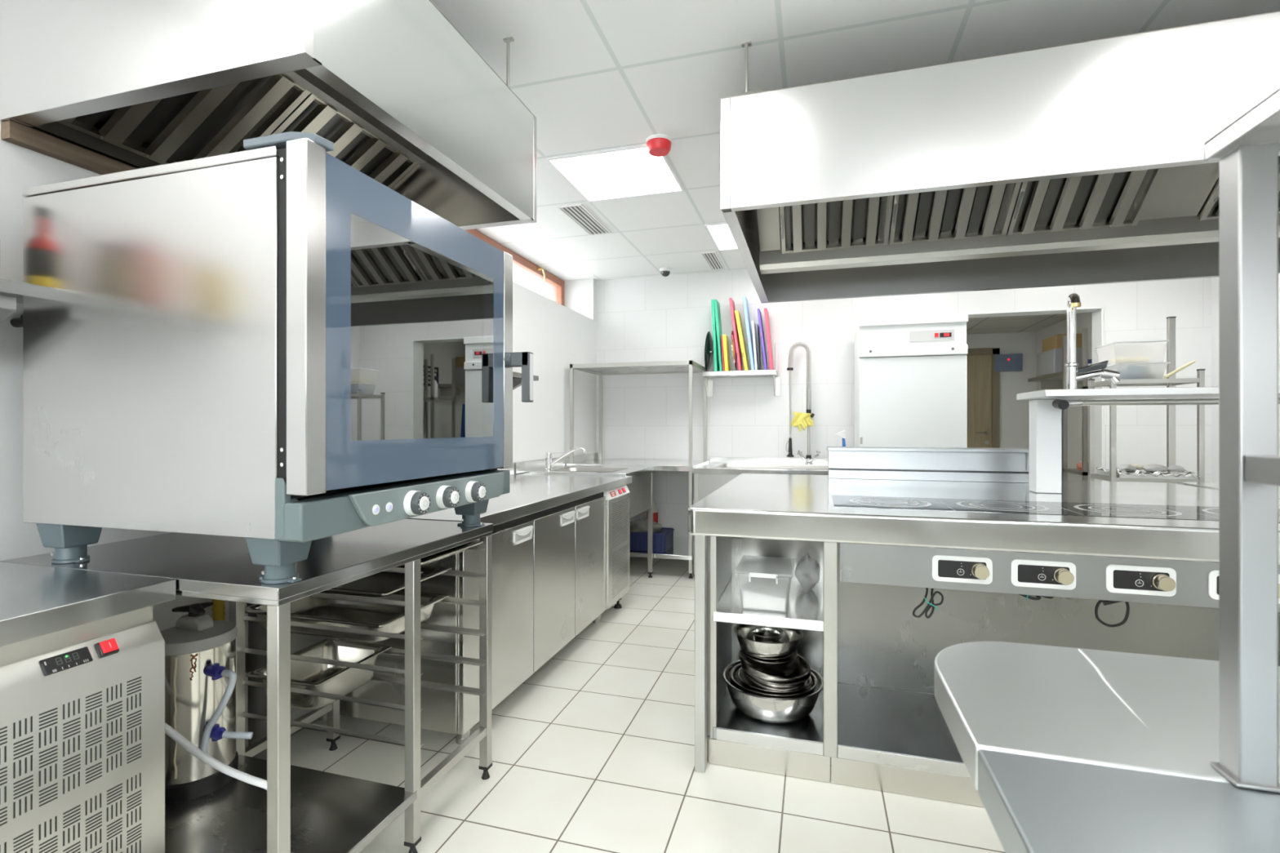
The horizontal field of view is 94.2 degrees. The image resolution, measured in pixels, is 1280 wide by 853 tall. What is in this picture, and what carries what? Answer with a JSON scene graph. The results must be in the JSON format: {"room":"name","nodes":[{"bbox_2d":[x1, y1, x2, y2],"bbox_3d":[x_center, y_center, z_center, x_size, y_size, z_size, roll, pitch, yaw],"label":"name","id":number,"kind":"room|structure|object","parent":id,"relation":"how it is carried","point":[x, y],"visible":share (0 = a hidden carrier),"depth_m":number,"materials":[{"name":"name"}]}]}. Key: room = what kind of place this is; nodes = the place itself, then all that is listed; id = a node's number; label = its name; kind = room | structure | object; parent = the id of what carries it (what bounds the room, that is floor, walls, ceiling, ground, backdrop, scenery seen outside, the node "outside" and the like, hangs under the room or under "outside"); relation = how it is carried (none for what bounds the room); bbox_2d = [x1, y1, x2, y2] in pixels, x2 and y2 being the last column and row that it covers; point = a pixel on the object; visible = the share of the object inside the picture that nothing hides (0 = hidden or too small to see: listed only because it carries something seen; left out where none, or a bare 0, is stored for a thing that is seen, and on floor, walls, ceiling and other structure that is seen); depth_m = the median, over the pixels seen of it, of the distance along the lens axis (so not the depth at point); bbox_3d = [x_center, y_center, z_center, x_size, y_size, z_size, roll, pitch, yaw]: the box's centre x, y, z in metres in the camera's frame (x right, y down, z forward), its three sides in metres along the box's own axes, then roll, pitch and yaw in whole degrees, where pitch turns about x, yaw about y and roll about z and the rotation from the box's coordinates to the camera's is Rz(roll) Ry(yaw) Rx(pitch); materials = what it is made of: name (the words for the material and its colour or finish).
{"room":"commercial kitchen","nodes":[
{"label":"commercial kitchen","id":0,"kind":"room"},
{"bbox_2d":[0,120,596,748],"bbox_3d":[-1.769,-0.102,1.890,0.500,2.557,8.230,0,0,16],"label":"wall","id":1,"kind":"structure","parent":0,"point":[558,336],"depth_m":2.16,"materials":[{"name":"white tile"}]},
{"bbox_2d":[0,120,137,174],"bbox_3d":[-1.457,-0.750,2.002,0.034,0.044,1.040,0,0,16],"label":"batten","id":2,"kind":"object","parent":1,"relation":"attached to","point":[13,132],"visible":0.36,"depth_m":1.60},
{"bbox_2d":[211,599,225,620],"bbox_3d":[-1.425,0.767,1.998,0.059,0.782,0.069,0,0,-29],"label":"gas hose","id":3,"kind":"object","parent":1,"relation":"attached to","point":[218,606],"visible":0.04,"depth_m":1.98,"materials":[{"name":"yellow"}]},
{"bbox_2d":[244,603,266,759],"bbox_3d":[-1.364,0.839,2.089,0.160,0.674,0.086,0,0,16],"label":"drain pipe","id":4,"kind":"object","parent":1,"relation":"attached to","point":[257,634],"visible":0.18,"depth_m":2.05,"materials":[{"name":"grey plastic"}]},
{"bbox_2d":[0,278,538,390],"bbox_3d":[-1.232,-0.233,2.332,0.278,0.179,3.180,0,0,16],"label":"wall shelf","id":5,"kind":"object","parent":1,"relation":"attached to","point":[11,292],"visible":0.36,"depth_m":1.34,"materials":[{"name":"silver metal"}]},
{"bbox_2d":[464,228,564,306],"bbox_3d":[-1.179,-1.185,4.046,0.119,0.381,3.300,0,0,16],"label":"window","id":6,"kind":"structure","parent":1,"relation":"in","point":[526,273],"depth_m":5.04,"materials":[{"name":"clear glass"}]},
{"bbox_2d":[513,453,598,473],"bbox_3d":[-0.631,0.284,4.833,0.023,0.075,1.600,0,0,16],"label":"backsplash","id":7,"kind":"structure","parent":1,"relation":"attached to","point":[519,467],"depth_m":4.48,"materials":[{"name":"silver metal"}]},
{"bbox_2d":[290,556,1004,852],"bbox_3d":[1.154,1.227,2.475,5.580,0.100,11.000,0,0,16],"label":"floor","id":8,"kind":"structure","parent":0,"point":[593,752],"depth_m":1.99,"materials":[{"name":"beige tile"}]},
{"bbox_2d":[0,561,176,852],"bbox_3d":[-1.551,0.752,0.556,0.661,0.850,1.694,0,0,16],"label":"refrigerator","id":9,"kind":"object","parent":8,"relation":"on","point":[82,652],"depth_m":1.14,"materials":[{"name":"silver metal"}]},
{"bbox_2d":[0,773,141,852],"bbox_3d":[-1.090,0.868,1.029,0.001,0.306,0.418,0,0,16],"label":"vent grille","id":10,"kind":"object","parent":9,"relation":"attached to","point":[106,819],"depth_m":1.15,"materials":[{"name":"grey"}]},
{"bbox_2d":[0,676,141,826],"bbox_3d":[-1.090,0.599,1.029,0.001,0.168,0.418,0,0,16],"label":"vent grille","id":11,"kind":"object","parent":9,"relation":"attached to","point":[53,753],"depth_m":1.11,"materials":[{"name":"grey"}]},
{"bbox_2d":[0,561,176,646],"bbox_3d":[-1.551,0.349,0.556,0.661,0.044,1.694,0,0,16],"label":"countertop","id":12,"kind":"structure","parent":9,"relation":"on","point":[36,601],"depth_m":1.17,"materials":[{"name":"silver metal"}]},
{"bbox_2d":[93,638,119,658],"bbox_3d":[-1.055,0.439,1.178,0.023,0.029,0.033,0,0,16],"label":"switch","id":13,"kind":"object","parent":9,"relation":"attached to","point":[104,648],"depth_m":1.17,"materials":[{"name":"red"}]},
{"bbox_2d":[0,519,493,852],"bbox_3d":[-1.026,0.752,1.724,0.860,0.850,0.841,0,0,16],"label":"stand","id":14,"kind":"object","parent":8,"relation":"on","point":[301,810],"visible":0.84,"depth_m":1.57,"materials":[{"name":"silver metal"}]},
{"bbox_2d":[160,601,253,804],"bbox_3d":[-1.218,0.747,1.637,0.291,0.494,0.204,0,0,44],"label":"water softener","id":15,"kind":"object","parent":14,"relation":"on","point":[201,676],"visible":0.91,"depth_m":1.59,"materials":[{"name":"silver metal"}]},
{"bbox_2d":[164,723,266,790],"bbox_3d":[-1.089,0.817,1.464,0.538,0.331,0.030,0,0,14],"label":"hose","id":16,"kind":"object","parent":14,"relation":"on","point":[170,731],"visible":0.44,"depth_m":1.45,"materials":[{"name":"white"}]},
{"bbox_2d":[22,131,533,584],"bbox_3d":[-0.907,-0.148,1.685,0.932,0.950,0.845,0,0,16],"label":"oven","id":17,"kind":"object","parent":14,"relation":"on","point":[272,344],"visible":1,"depth_m":1.31,"materials":[{"name":"silver metal"}]},
{"bbox_2d":[164,755,417,852],"bbox_3d":[-0.994,1.006,1.508,0.673,0.025,0.443,0,0,16],"label":"shelf","id":18,"kind":"object","parent":14,"relation":"attached to","point":[331,813],"depth_m":1.52,"materials":[{"name":"silver metal"}]},
{"bbox_2d":[245,638,391,710],"bbox_3d":[-1.036,0.812,1.944,0.276,0.106,0.331,0,0,16],"label":"pan","id":19,"kind":"object","parent":14,"relation":"on","point":[311,676],"visible":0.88,"depth_m":1.99,"materials":[{"name":"silver metal"}]},
{"bbox_2d":[244,590,448,642],"bbox_3d":[-0.939,0.599,1.915,0.531,0.071,0.331,0,0,16],"label":"pan","id":20,"kind":"object","parent":14,"relation":"on","point":[325,611],"visible":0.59,"depth_m":1.96,"materials":[{"name":"silver metal"}]},
{"bbox_2d":[320,564,451,597],"bbox_3d":[-0.929,0.485,1.912,0.531,0.028,0.331,0,0,16],"label":"pan","id":21,"kind":"object","parent":14,"relation":"on","point":[382,584],"visible":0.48,"depth_m":1.88,"materials":[{"name":"silver metal"}]},
{"bbox_2d":[400,540,483,566],"bbox_3d":[-0.857,0.389,1.891,0.621,0.026,0.331,0,0,16],"label":"pan","id":22,"kind":"object","parent":14,"relation":"on","point":[462,548],"visible":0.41,"depth_m":1.82,"materials":[{"name":"silver metal"}]},
{"bbox_2d":[290,464,631,744],"bbox_3d":[-0.721,0.717,3.105,0.824,0.920,1.942,0,0,16],"label":"cabinet","id":23,"kind":"object","parent":8,"relation":"on","point":[561,543],"depth_m":2.51,"materials":[{"name":"silver metal"}]},
{"bbox_2d":[406,473,631,525],"bbox_3d":[-0.719,0.349,3.104,0.821,0.045,1.942,0,0,16],"label":"countertop","id":24,"kind":"structure","parent":23,"relation":"on","point":[530,493],"depth_m":2.94,"materials":[{"name":"silver metal"}]},
{"bbox_2d":[513,453,654,577],"bbox_3d":[-0.268,0.712,4.727,0.778,0.930,1.600,0,0,16],"label":"table","id":25,"kind":"object","parent":8,"relation":"on","point":[641,488],"visible":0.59,"depth_m":4.45,"materials":[{"name":"silver metal"}]},
{"bbox_2d":[544,447,586,470],"bbox_3d":[-0.538,0.231,4.275,0.303,0.161,0.066,0,0,5],"label":"mixer tap","id":26,"kind":"object","parent":25,"relation":"on","point":[548,462],"visible":1,"depth_m":4.28,"materials":[{"name":"silver metal"}]},
{"bbox_2d":[520,464,654,477],"bbox_3d":[-0.361,0.333,4.405,0.775,0.041,0.740,0,0,16],"label":"countertop","id":27,"kind":"structure","parent":25,"relation":"on","point":[633,471],"depth_m":4.17,"materials":[{"name":"silver metal"}]},
{"bbox_2d":[566,360,709,578],"bbox_3d":[0.009,0.332,5.085,1.052,1.690,0.760,0,0,16],"label":"shelving unit","id":28,"kind":"object","parent":8,"relation":"on","point":[682,548],"visible":0.48,"depth_m":4.88,"materials":[{"name":"silver metal"}]},
{"bbox_2d":[566,458,709,471],"bbox_3d":[0.009,0.325,5.085,1.052,0.042,0.760,0,0,16],"label":"countertop","id":29,"kind":"structure","parent":28,"relation":"on","point":[660,464],"depth_m":4.92,"materials":[{"name":"silver metal"}]},
{"bbox_2d":[580,364,701,373],"bbox_3d":[0.013,-0.495,5.085,0.969,0.008,0.664,0,0,16],"label":"shelf","id":30,"kind":"object","parent":28,"relation":"attached to","point":[593,369],"depth_m":5.11,"materials":[{"name":"silver metal"}]},
{"bbox_2d":[630,527,674,552],"bbox_3d":[0.052,0.923,4.883,0.402,0.152,0.292,0,0,16],"label":"crate","id":31,"kind":"object","parent":28,"relation":"on","point":[663,541],"visible":0.58,"depth_m":4.75,"materials":[{"name":"blue plastic"}]},
{"bbox_2d":[630,516,662,533],"bbox_3d":[0.034,0.834,4.883,0.305,0.167,0.225,0,0,16],"label":"plastic bag","id":32,"kind":"object","parent":31,"relation":"on","point":[637,526],"visible":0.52,"depth_m":4.82,"materials":[{"name":"grey"}]},
{"bbox_2d":[630,537,693,559],"bbox_3d":[0.014,1.015,5.079,1.025,0.032,0.745,0,0,16],"label":"shelf","id":33,"kind":"object","parent":28,"relation":"attached to","point":[680,549],"depth_m":4.70,"materials":[{"name":"silver metal"}]},
{"bbox_2d":[692,457,827,580],"bbox_3d":[1.071,0.724,4.755,1.164,0.904,0.828,0,0,16],"label":"table","id":34,"kind":"object","parent":8,"relation":"on","point":[711,476],"visible":0.31,"depth_m":4.54,"materials":[{"name":"silver metal"}]},
{"bbox_2d":[692,462,827,475],"bbox_3d":[1.068,0.338,4.747,1.164,0.041,0.812,0,0,16],"label":"countertop","id":35,"kind":"structure","parent":34,"relation":"on","point":[710,468],"depth_m":4.44,"materials":[{"name":"silver metal"}]},
{"bbox_2d":[715,463,827,469],"bbox_3d":[1.090,0.442,4.724,0.926,0.251,0.496,0,0,16],"label":"sink bowl","id":36,"kind":"object","parent":34,"relation":"on","point":[721,465],"depth_m":4.94,"materials":[{"name":"silver metal"}]},
{"bbox_2d":[786,342,820,464],"bbox_3d":[1.376,-0.199,5.015,0.279,1.031,0.158,0,0,16],"label":"tap","id":37,"kind":"object","parent":34,"relation":"on","point":[808,459],"visible":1,"depth_m":4.98,"materials":[{"name":"silver metal"}]},
{"bbox_2d":[791,411,813,431],"bbox_3d":[1.353,-0.038,4.954,0.185,0.171,0.046,0,0,16],"label":"glove","id":38,"kind":"object","parent":37,"relation":"hanging from","point":[804,420],"visible":1,"depth_m":4.94,"materials":[{"name":"yellow"}]},
{"bbox_2d":[854,313,968,447],"bbox_3d":[2.009,0.198,4.495,0.707,1.958,0.642,0,0,16],"label":"fridge","id":39,"kind":"object","parent":8,"relation":"on","point":[911,371],"visible":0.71,"depth_m":4.20,"materials":[{"name":"white metal"}]},
{"bbox_2d":[688,446,1279,808],"bbox_3d":[1.389,0.644,2.479,2.110,1.066,1.570,0,0,16],"label":"kitchen island","id":40,"kind":"object","parent":8,"relation":"on","point":[877,545],"depth_m":2.05,"materials":[{"name":"silver metal"}]},
{"bbox_2d":[742,572,788,611],"bbox_3d":[0.459,0.572,2.163,0.198,0.140,0.271,0,0,16],"label":"food container","id":41,"kind":"object","parent":40,"relation":"on","point":[760,593],"visible":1,"depth_m":2.08,"materials":[{"name":"plastic"}]},
{"bbox_2d":[712,577,823,631],"bbox_3d":[0.504,0.659,2.249,0.378,0.035,0.495,0,0,16],"label":"shelf","id":42,"kind":"object","parent":40,"relation":"attached to","point":[803,611],"depth_m":2.08,"materials":[{"name":"silver metal"}]},
{"bbox_2d":[712,686,823,755],"bbox_3d":[0.504,1.064,2.249,0.378,0.042,0.495,0,0,16],"label":"shelf","id":43,"kind":"object","parent":40,"relation":"attached to","point":[732,727],"depth_m":2.04,"materials":[{"name":"silver metal"}]},
{"bbox_2d":[721,659,823,724],"bbox_3d":[0.488,0.984,2.196,0.372,0.118,0.372,0,0,16],"label":"mixing bowl","id":44,"kind":"object","parent":40,"relation":"on","point":[760,708],"visible":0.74,"depth_m":2.06,"materials":[{"name":"silver metal"}]},
{"bbox_2d":[729,662,817,698],"bbox_3d":[0.492,0.978,2.201,0.318,0.106,0.318,0,0,16],"label":"mixing bowl","id":45,"kind":"object","parent":44,"relation":"in","point":[733,673],"visible":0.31,"depth_m":2.11,"materials":[{"name":"grey"}]},
{"bbox_2d":[737,666,811,694],"bbox_3d":[0.494,0.971,2.195,0.268,0.100,0.268,0,0,16],"label":"mixing bowl","id":46,"kind":"object","parent":45,"relation":"on","point":[744,682],"visible":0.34,"depth_m":2.11,"materials":[{"name":"grey"}]},
{"bbox_2d":[741,656,810,691],"bbox_3d":[0.496,0.917,2.175,0.250,0.107,0.249,0,0,16],"label":"mixing bowl","id":47,"kind":"object","parent":46,"relation":"on","point":[757,682],"visible":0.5,"depth_m":2.08,"materials":[{"name":"grey"}]},
{"bbox_2d":[737,648,810,684],"bbox_3d":[0.492,0.897,2.183,0.260,0.115,0.262,0,0,16],"label":"mixing bowl","id":48,"kind":"object","parent":47,"relation":"on","point":[797,673],"visible":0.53,"depth_m":2.13,"materials":[{"name":"grey"}]},
{"bbox_2d":[740,648,797,675],"bbox_3d":[0.475,0.854,2.188,0.205,0.067,0.205,0,0,16],"label":"mixing bowl","id":49,"kind":"object","parent":48,"relation":"on","point":[773,668],"visible":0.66,"depth_m":2.11,"materials":[{"name":"grey"}]},
{"bbox_2d":[733,623,803,661],"bbox_3d":[0.469,0.791,2.181,0.250,0.082,0.250,0,0,16],"label":"mixing bowl","id":50,"kind":"object","parent":49,"relation":"on","point":[789,638],"visible":0.81,"depth_m":2.11,"materials":[{"name":"silver metal"}]},
{"bbox_2d":[751,627,781,642],"bbox_3d":[0.464,0.790,2.183,0.105,0.070,0.105,0,0,16],"label":"mixing bowl","id":51,"kind":"object","parent":50,"relation":"in","point":[760,634],"visible":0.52,"depth_m":2.21,"materials":[{"name":"silver metal"}]},
{"bbox_2d":[794,551,820,592],"bbox_3d":[0.660,0.567,2.345,0.098,0.145,0.160,0,0,16],"label":"plastic bag","id":52,"kind":"object","parent":40,"relation":"on","point":[807,570],"visible":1,"depth_m":2.29,"materials":[{"name":"white"}]},
{"bbox_2d":[837,683,964,763],"bbox_3d":[1.471,1.064,1.965,1.594,0.042,0.495,0,0,16],"label":"shelf","id":53,"kind":"object","parent":40,"relation":"attached to","point":[875,725],"depth_m":2.06,"materials":[{"name":"silver metal"}]},
{"bbox_2d":[912,587,943,618],"bbox_3d":[0.927,0.561,1.916,0.093,0.115,0.027,0,0,16],"label":"cable bundle","id":54,"kind":"object","parent":40,"relation":"hanging from","point":[929,606],"visible":0.94,"depth_m":1.91,"materials":[{"name":"black"}]},
{"bbox_2d":[688,473,1279,566],"bbox_3d":[1.389,0.324,2.479,2.110,0.094,1.570,0,0,16],"label":"island countertop","id":55,"kind":"structure","parent":40,"relation":"on","point":[782,507],"depth_m":1.91,"materials":[{"name":"silver metal"}]},
{"bbox_2d":[831,494,1279,523],"bbox_3d":[1.456,0.277,2.006,1.535,0.003,0.360,0,0,16],"label":"induction hob","id":56,"kind":"object","parent":55,"relation":"in","point":[943,504],"depth_m":2.03,"materials":[{"name":"grey"}]},
{"bbox_2d":[1016,386,1279,493],"bbox_3d":[2.261,0.067,2.218,1.410,0.416,0.339,0,0,16],"label":"shelf","id":57,"kind":"object","parent":55,"relation":"on","point":[1045,420],"visible":0.84,"depth_m":2.45,"materials":[{"name":"white"}]},
{"bbox_2d":[1052,399,1083,409],"bbox_3d":[1.700,-0.088,2.355,0.121,0.044,0.068,0,0,1],"label":"pipe stub","id":58,"kind":"object","parent":57,"relation":"attached to","point":[1057,403],"visible":1,"depth_m":2.36,"materials":[{"name":"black metal"}]},
{"bbox_2d":[1064,293,1120,389],"bbox_3d":[1.737,-0.326,2.272,0.187,0.370,0.093,0,0,13],"label":"tap","id":59,"kind":"object","parent":57,"relation":"on","point":[1073,302],"visible":0.93,"depth_m":2.29,"materials":[{"name":"silver metal"}]},
{"bbox_2d":[1094,600,1129,626],"bbox_3d":[1.409,0.550,1.778,0.088,0.096,0.022,0,0,16],"label":"cable loop","id":60,"kind":"object","parent":40,"relation":"hanging from","point":[1104,602],"visible":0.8,"depth_m":1.77,"materials":[{"name":"black"}]},
{"bbox_2d":[1062,328,1088,480],"bbox_3d":[3.838,0.192,4.954,0.405,1.970,0.428,0,0,16],"label":"rack","id":61,"kind":"object","parent":8,"relation":"on","point":[1084,473],"visible":0.27,"depth_m":4.83,"materials":[{"name":"silver metal"}]},
{"bbox_2d":[934,641,1279,790],"bbox_3d":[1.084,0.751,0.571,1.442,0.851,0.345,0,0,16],"label":"countertop","id":62,"kind":"structure","parent":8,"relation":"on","point":[1159,714],"depth_m":0.70,"materials":[{"name":"silver metal"}]},
{"bbox_2d":[977,88,1279,852],"bbox_3d":[0.894,0.451,-0.076,1.441,1.452,1.057,0,0,16],"label":"table","id":63,"kind":"object","parent":8,"relation":"on","point":[1032,804],"visible":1,"depth_m":0.54,"materials":[{"name":"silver metal"}]},
{"bbox_2d":[977,749,1279,852],"bbox_3d":[0.890,0.351,-0.090,1.441,0.046,1.029,0,0,16],"label":"countertop","id":64,"kind":"structure","parent":63,"relation":"on","point":[1032,804],"depth_m":0.51,"materials":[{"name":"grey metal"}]},
{"bbox_2d":[1204,88,1279,160],"bbox_3d":[1.044,-0.266,0.072,1.238,0.018,0.687,0,0,16],"label":"shelf","id":65,"kind":"object","parent":63,"relation":"attached to","point":[1257,131],"depth_m":0.54,"materials":[{"name":"silver metal"}]},
{"bbox_2d":[1088,316,1204,483],"bbox_3d":[2.931,0.263,3.464,0.435,1.828,0.300,0,0,16],"label":"storage rack","id":66,"kind":"object","parent":8,"relation":"on","point":[1170,382],"visible":0.49,"depth_m":3.42,"materials":[{"name":"silver metal"}]},
{"bbox_2d":[1106,361,1170,379],"bbox_3d":[2.877,-0.316,3.470,0.261,0.098,0.216,0,0,16],"label":"plastic bin","id":67,"kind":"object","parent":66,"relation":"on","point":[1133,371],"visible":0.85,"depth_m":3.42,"materials":[{"name":"white"}]},
{"bbox_2d":[1094,340,1168,363],"bbox_3d":[2.865,-0.422,3.474,0.266,0.121,0.236,0,0,16],"label":"plastic bin","id":68,"kind":"object","parent":67,"relation":"on","point":[1129,359],"visible":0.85,"depth_m":3.44,"materials":[{"name":"white"}]},
{"bbox_2d":[1090,473,1199,483],"bbox_3d":[2.931,0.303,3.465,0.429,0.024,0.296,0,0,16],"label":"shelf","id":69,"kind":"object","parent":66,"relation":"attached to","point":[1112,477],"depth_m":3.35,"materials":[{"name":"silver metal"}]},
{"bbox_2d":[1090,377,1199,386],"bbox_3d":[2.931,-0.255,3.465,0.429,0.024,0.296,0,0,16],"label":"shelf","id":70,"kind":"object","parent":66,"relation":"attached to","point":[1168,382],"depth_m":3.37,"materials":[{"name":"silver metal"}]},
{"bbox_2d":[1096,466,1200,479],"bbox_3d":[2.921,0.267,3.437,0.381,0.048,0.286,0,0,16],"label":"baking tray","id":71,"kind":"object","parent":66,"relation":"on","point":[1182,474],"visible":0.78,"depth_m":3.33,"materials":[{"name":"silver metal"}]},
{"bbox_2d":[1176,481,1279,500],"bbox_3d":[2.935,0.725,2.166,0.988,0.904,1.310,0,0,16],"label":"countertop","id":72,"kind":"structure","parent":8,"relation":"on","point":[1214,486],"depth_m":2.80,"materials":[{"name":"silver metal"}]},
{"bbox_2d":[430,0,1279,280],"bbox_3d":[0.589,-1.430,1.172,5.430,0.100,8.180,0,0,16],"label":"ceiling","id":73,"kind":"structure","parent":0,"point":[593,75],"depth_m":2.23,"materials":[{"name":"tile"}]},
{"bbox_2d":[0,0,536,230],"bbox_3d":[-1.004,-1.076,1.874,0.966,0.608,1.067,0,0,16],"label":"extractor hood","id":74,"kind":"object","parent":73,"relation":"hanging from","point":[402,99],"visible":0.73,"depth_m":1.55,"materials":[{"name":"silver metal"}]},
{"bbox_2d":[556,203,611,235],"bbox_3d":[-0.362,-1.376,3.978,0.165,0.008,0.570,0,0,16],"label":"ceiling vent","id":75,"kind":"object","parent":73,"relation":"in","point":[580,215],"visible":1,"depth_m":3.95,"materials":[{"name":"white"}]},
{"bbox_2d":[545,143,684,202],"bbox_3d":[-0.113,-1.374,3.254,0.600,0.012,0.600,0,0,16],"label":"recessed light","id":76,"kind":"object","parent":73,"relation":"in","point":[625,171],"visible":0.83,"depth_m":3.22,"materials":[{"name":"white"}]},
{"bbox_2d":[645,133,671,156],"bbox_3d":[0.091,-1.351,2.866,0.124,0.058,0.124,0,0,16],"label":"beacon","id":77,"kind":"object","parent":73,"relation":"attached to","point":[657,144],"visible":1,"depth_m":2.83,"materials":[{"name":"red plastic"}]},
{"bbox_2d":[700,251,724,270],"bbox_3d":[0.610,-1.376,4.954,0.120,0.008,0.530,0,0,16],"label":"ceiling vent","id":78,"kind":"object","parent":73,"relation":"in","point":[713,260],"visible":1,"depth_m":4.92,"materials":[{"name":"white"}]},
{"bbox_2d":[704,222,737,250],"bbox_3d":[0.812,-1.374,4.256,0.600,0.012,0.600,0,0,16],"label":"recessed light","id":79,"kind":"object","parent":73,"relation":"in","point":[720,233],"visible":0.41,"depth_m":4.28,"materials":[{"name":"white"}]},
{"bbox_2d":[720,10,1279,302],"bbox_3d":[1.972,-1.076,2.495,3.021,0.608,1.682,0,0,16],"label":"extractor hood","id":80,"kind":"object","parent":73,"relation":"hanging from","point":[1082,162],"visible":0.94,"depth_m":2.04,"materials":[{"name":"silver metal"}]},
{"bbox_2d":[596,269,1211,537],"bbox_3d":[1.974,-0.102,5.002,4.930,2.557,0.150,0,0,16],"label":"wall","id":81,"kind":"structure","parent":0,"point":[656,318],"depth_m":5.15,"materials":[{"name":"white tile"}]},
{"bbox_2d":[702,341,780,396],"bbox_3d":[0.873,-0.485,5.123,0.640,0.445,0.233,0,0,16],"label":"shelf","id":82,"kind":"object","parent":81,"relation":"attached to","point":[708,375],"visible":1,"depth_m":5.08,"materials":[{"name":"silver metal"}]},
{"bbox_2d":[704,331,713,371],"bbox_3d":[0.614,-0.652,5.182,0.062,0.352,0.352,0,0,16],"label":"lid","id":83,"kind":"object","parent":82,"relation":"on","point":[708,350],"visible":0.95,"depth_m":5.12,"materials":[{"name":"black"}]},
{"bbox_2d":[711,299,719,371],"bbox_3d":[0.659,-0.779,5.169,0.050,0.616,0.181,0,0,16],"label":"chopping board","id":84,"kind":"object","parent":82,"relation":"on","point":[716,361],"visible":0.63,"depth_m":5.09,"materials":[{"name":"teal"}]},
{"bbox_2d":[714,299,723,371],"bbox_3d":[0.691,-0.779,5.160,0.070,0.616,0.180,0,0,16],"label":"chopping board","id":85,"kind":"object","parent":82,"relation":"on","point":[717,305],"visible":0.73,"depth_m":5.08,"materials":[{"name":"teal"}]},
{"bbox_2d":[728,297,742,370],"bbox_3d":[0.830,-0.782,5.120,0.102,0.622,0.180,0,0,16],"label":"chopping board","id":86,"kind":"object","parent":82,"relation":"on","point":[731,302],"visible":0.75,"depth_m":5.04,"materials":[{"name":"red"}]},
{"bbox_2d":[734,310,750,370],"bbox_3d":[0.880,-0.727,5.104,0.114,0.511,0.181,0,0,16],"label":"chopping board","id":87,"kind":"object","parent":82,"relation":"on","point":[738,317],"visible":0.88,"depth_m":5.02,"materials":[{"name":"yellow"}]},
{"bbox_2d":[742,296,755,370],"bbox_3d":[0.936,-0.786,5.088,0.101,0.628,0.181,0,0,16],"label":"chopping board","id":88,"kind":"object","parent":82,"relation":"on","point":[744,300],"visible":0.84,"depth_m":5.01,"materials":[{"name":"blue"}]},
{"bbox_2d":[764,307,773,369],"bbox_3d":[1.095,-0.731,5.042,0.073,0.518,0.180,0,0,16],"label":"chopping board","id":89,"kind":"object","parent":82,"relation":"on","point":[766,311],"visible":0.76,"depth_m":4.96,"materials":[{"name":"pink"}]},
{"bbox_2d":[710,457,827,464],"bbox_3d":[1.184,0.294,5.141,1.164,0.045,0.023,0,0,16],"label":"backsplash","id":90,"kind":"structure","parent":81,"relation":"attached to","point":[730,460],"depth_m":5.16,"materials":[{"name":"silver metal"}]},
{"bbox_2d":[968,306,1103,481],"bbox_3d":[2.998,0.138,4.701,1.063,2.076,0.170,0,0,16],"label":"trim","id":91,"kind":"structure","parent":81,"relation":"attached to","point":[1097,312],"depth_m":4.55,"materials":[{"name":"white paint"}]},
{"bbox_2d":[966,331,1036,448],"bbox_3d":[3.913,-0.023,7.293,2.000,2.400,0.200,0,0,16],"label":"wall","id":92,"kind":"structure","parent":0,"point":[1014,413],"depth_m":7.04,"materials":[{"name":"white paint"}]},
{"bbox_2d":[965,347,999,448],"bbox_3d":[3.783,0.122,7.170,0.980,2.110,0.108,0,0,16],"label":"door","id":93,"kind":"structure","parent":92,"relation":"in","point":[983,382],"depth_m":7.09,"materials":[{"name":"brown wood"}]},
{"bbox_2d":[994,353,1022,371],"bbox_3d":[4.344,-0.753,7.023,0.290,0.200,0.073,0,0,16],"label":"electrical box","id":94,"kind":"object","parent":92,"relation":"attached to","point":[1002,362],"visible":1,"depth_m":6.99,"materials":[{"name":"blue"}]},
{"bbox_2d":[966,312,1079,334],"bbox_3d":[3.551,-1.168,6.060,2.000,0.110,2.770,0,0,16],"label":"ceiling","id":95,"kind":"structure","parent":0,"point":[1026,323],"depth_m":6.43,"materials":[{"name":"tile"}]},
{"bbox_2d":[1036,312,1092,480],"bbox_3d":[4.414,-0.023,5.807,0.200,2.400,2.770,0,0,16],"label":"wall","id":96,"kind":"structure","parent":0,"point":[1083,320],"depth_m":5.97,"materials":[{"name":"white paint"}]},
{"bbox_2d":[1027,371,1081,389],"bbox_3d":[4.156,-0.448,5.815,0.299,0.130,1.100,0,0,16],"label":"shelf","id":97,"kind":"object","parent":96,"relation":"attached to","point":[1053,380],"visible":0.36,"depth_m":6.09,"materials":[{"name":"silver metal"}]},
{"bbox_2d":[1036,347,1081,376],"bbox_3d":[4.179,-0.633,5.920,0.255,0.240,0.486,0,0,16],"label":"machine","id":98,"kind":"object","parent":97,"relation":"on","point":[1049,362],"visible":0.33,"depth_m":5.79,"materials":[{"name":"grey"}]},
{"bbox_2d":[1042,333,1081,352],"bbox_3d":[4.200,-0.824,5.911,0.230,0.138,0.390,0,0,16],"label":"cardboard box","id":99,"kind":"object","parent":98,"relation":"on","point":[1055,341],"visible":0.38,"depth_m":5.78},
{"bbox_2d":[1211,273,1279,482],"bbox_3d":[3.105,-0.102,0.459,0.200,2.557,8.230,0,0,16],"label":"wall","id":100,"kind":"structure","parent":0,"point":[1215,281],"depth_m":4.25,"materials":[{"name":"white tile"}]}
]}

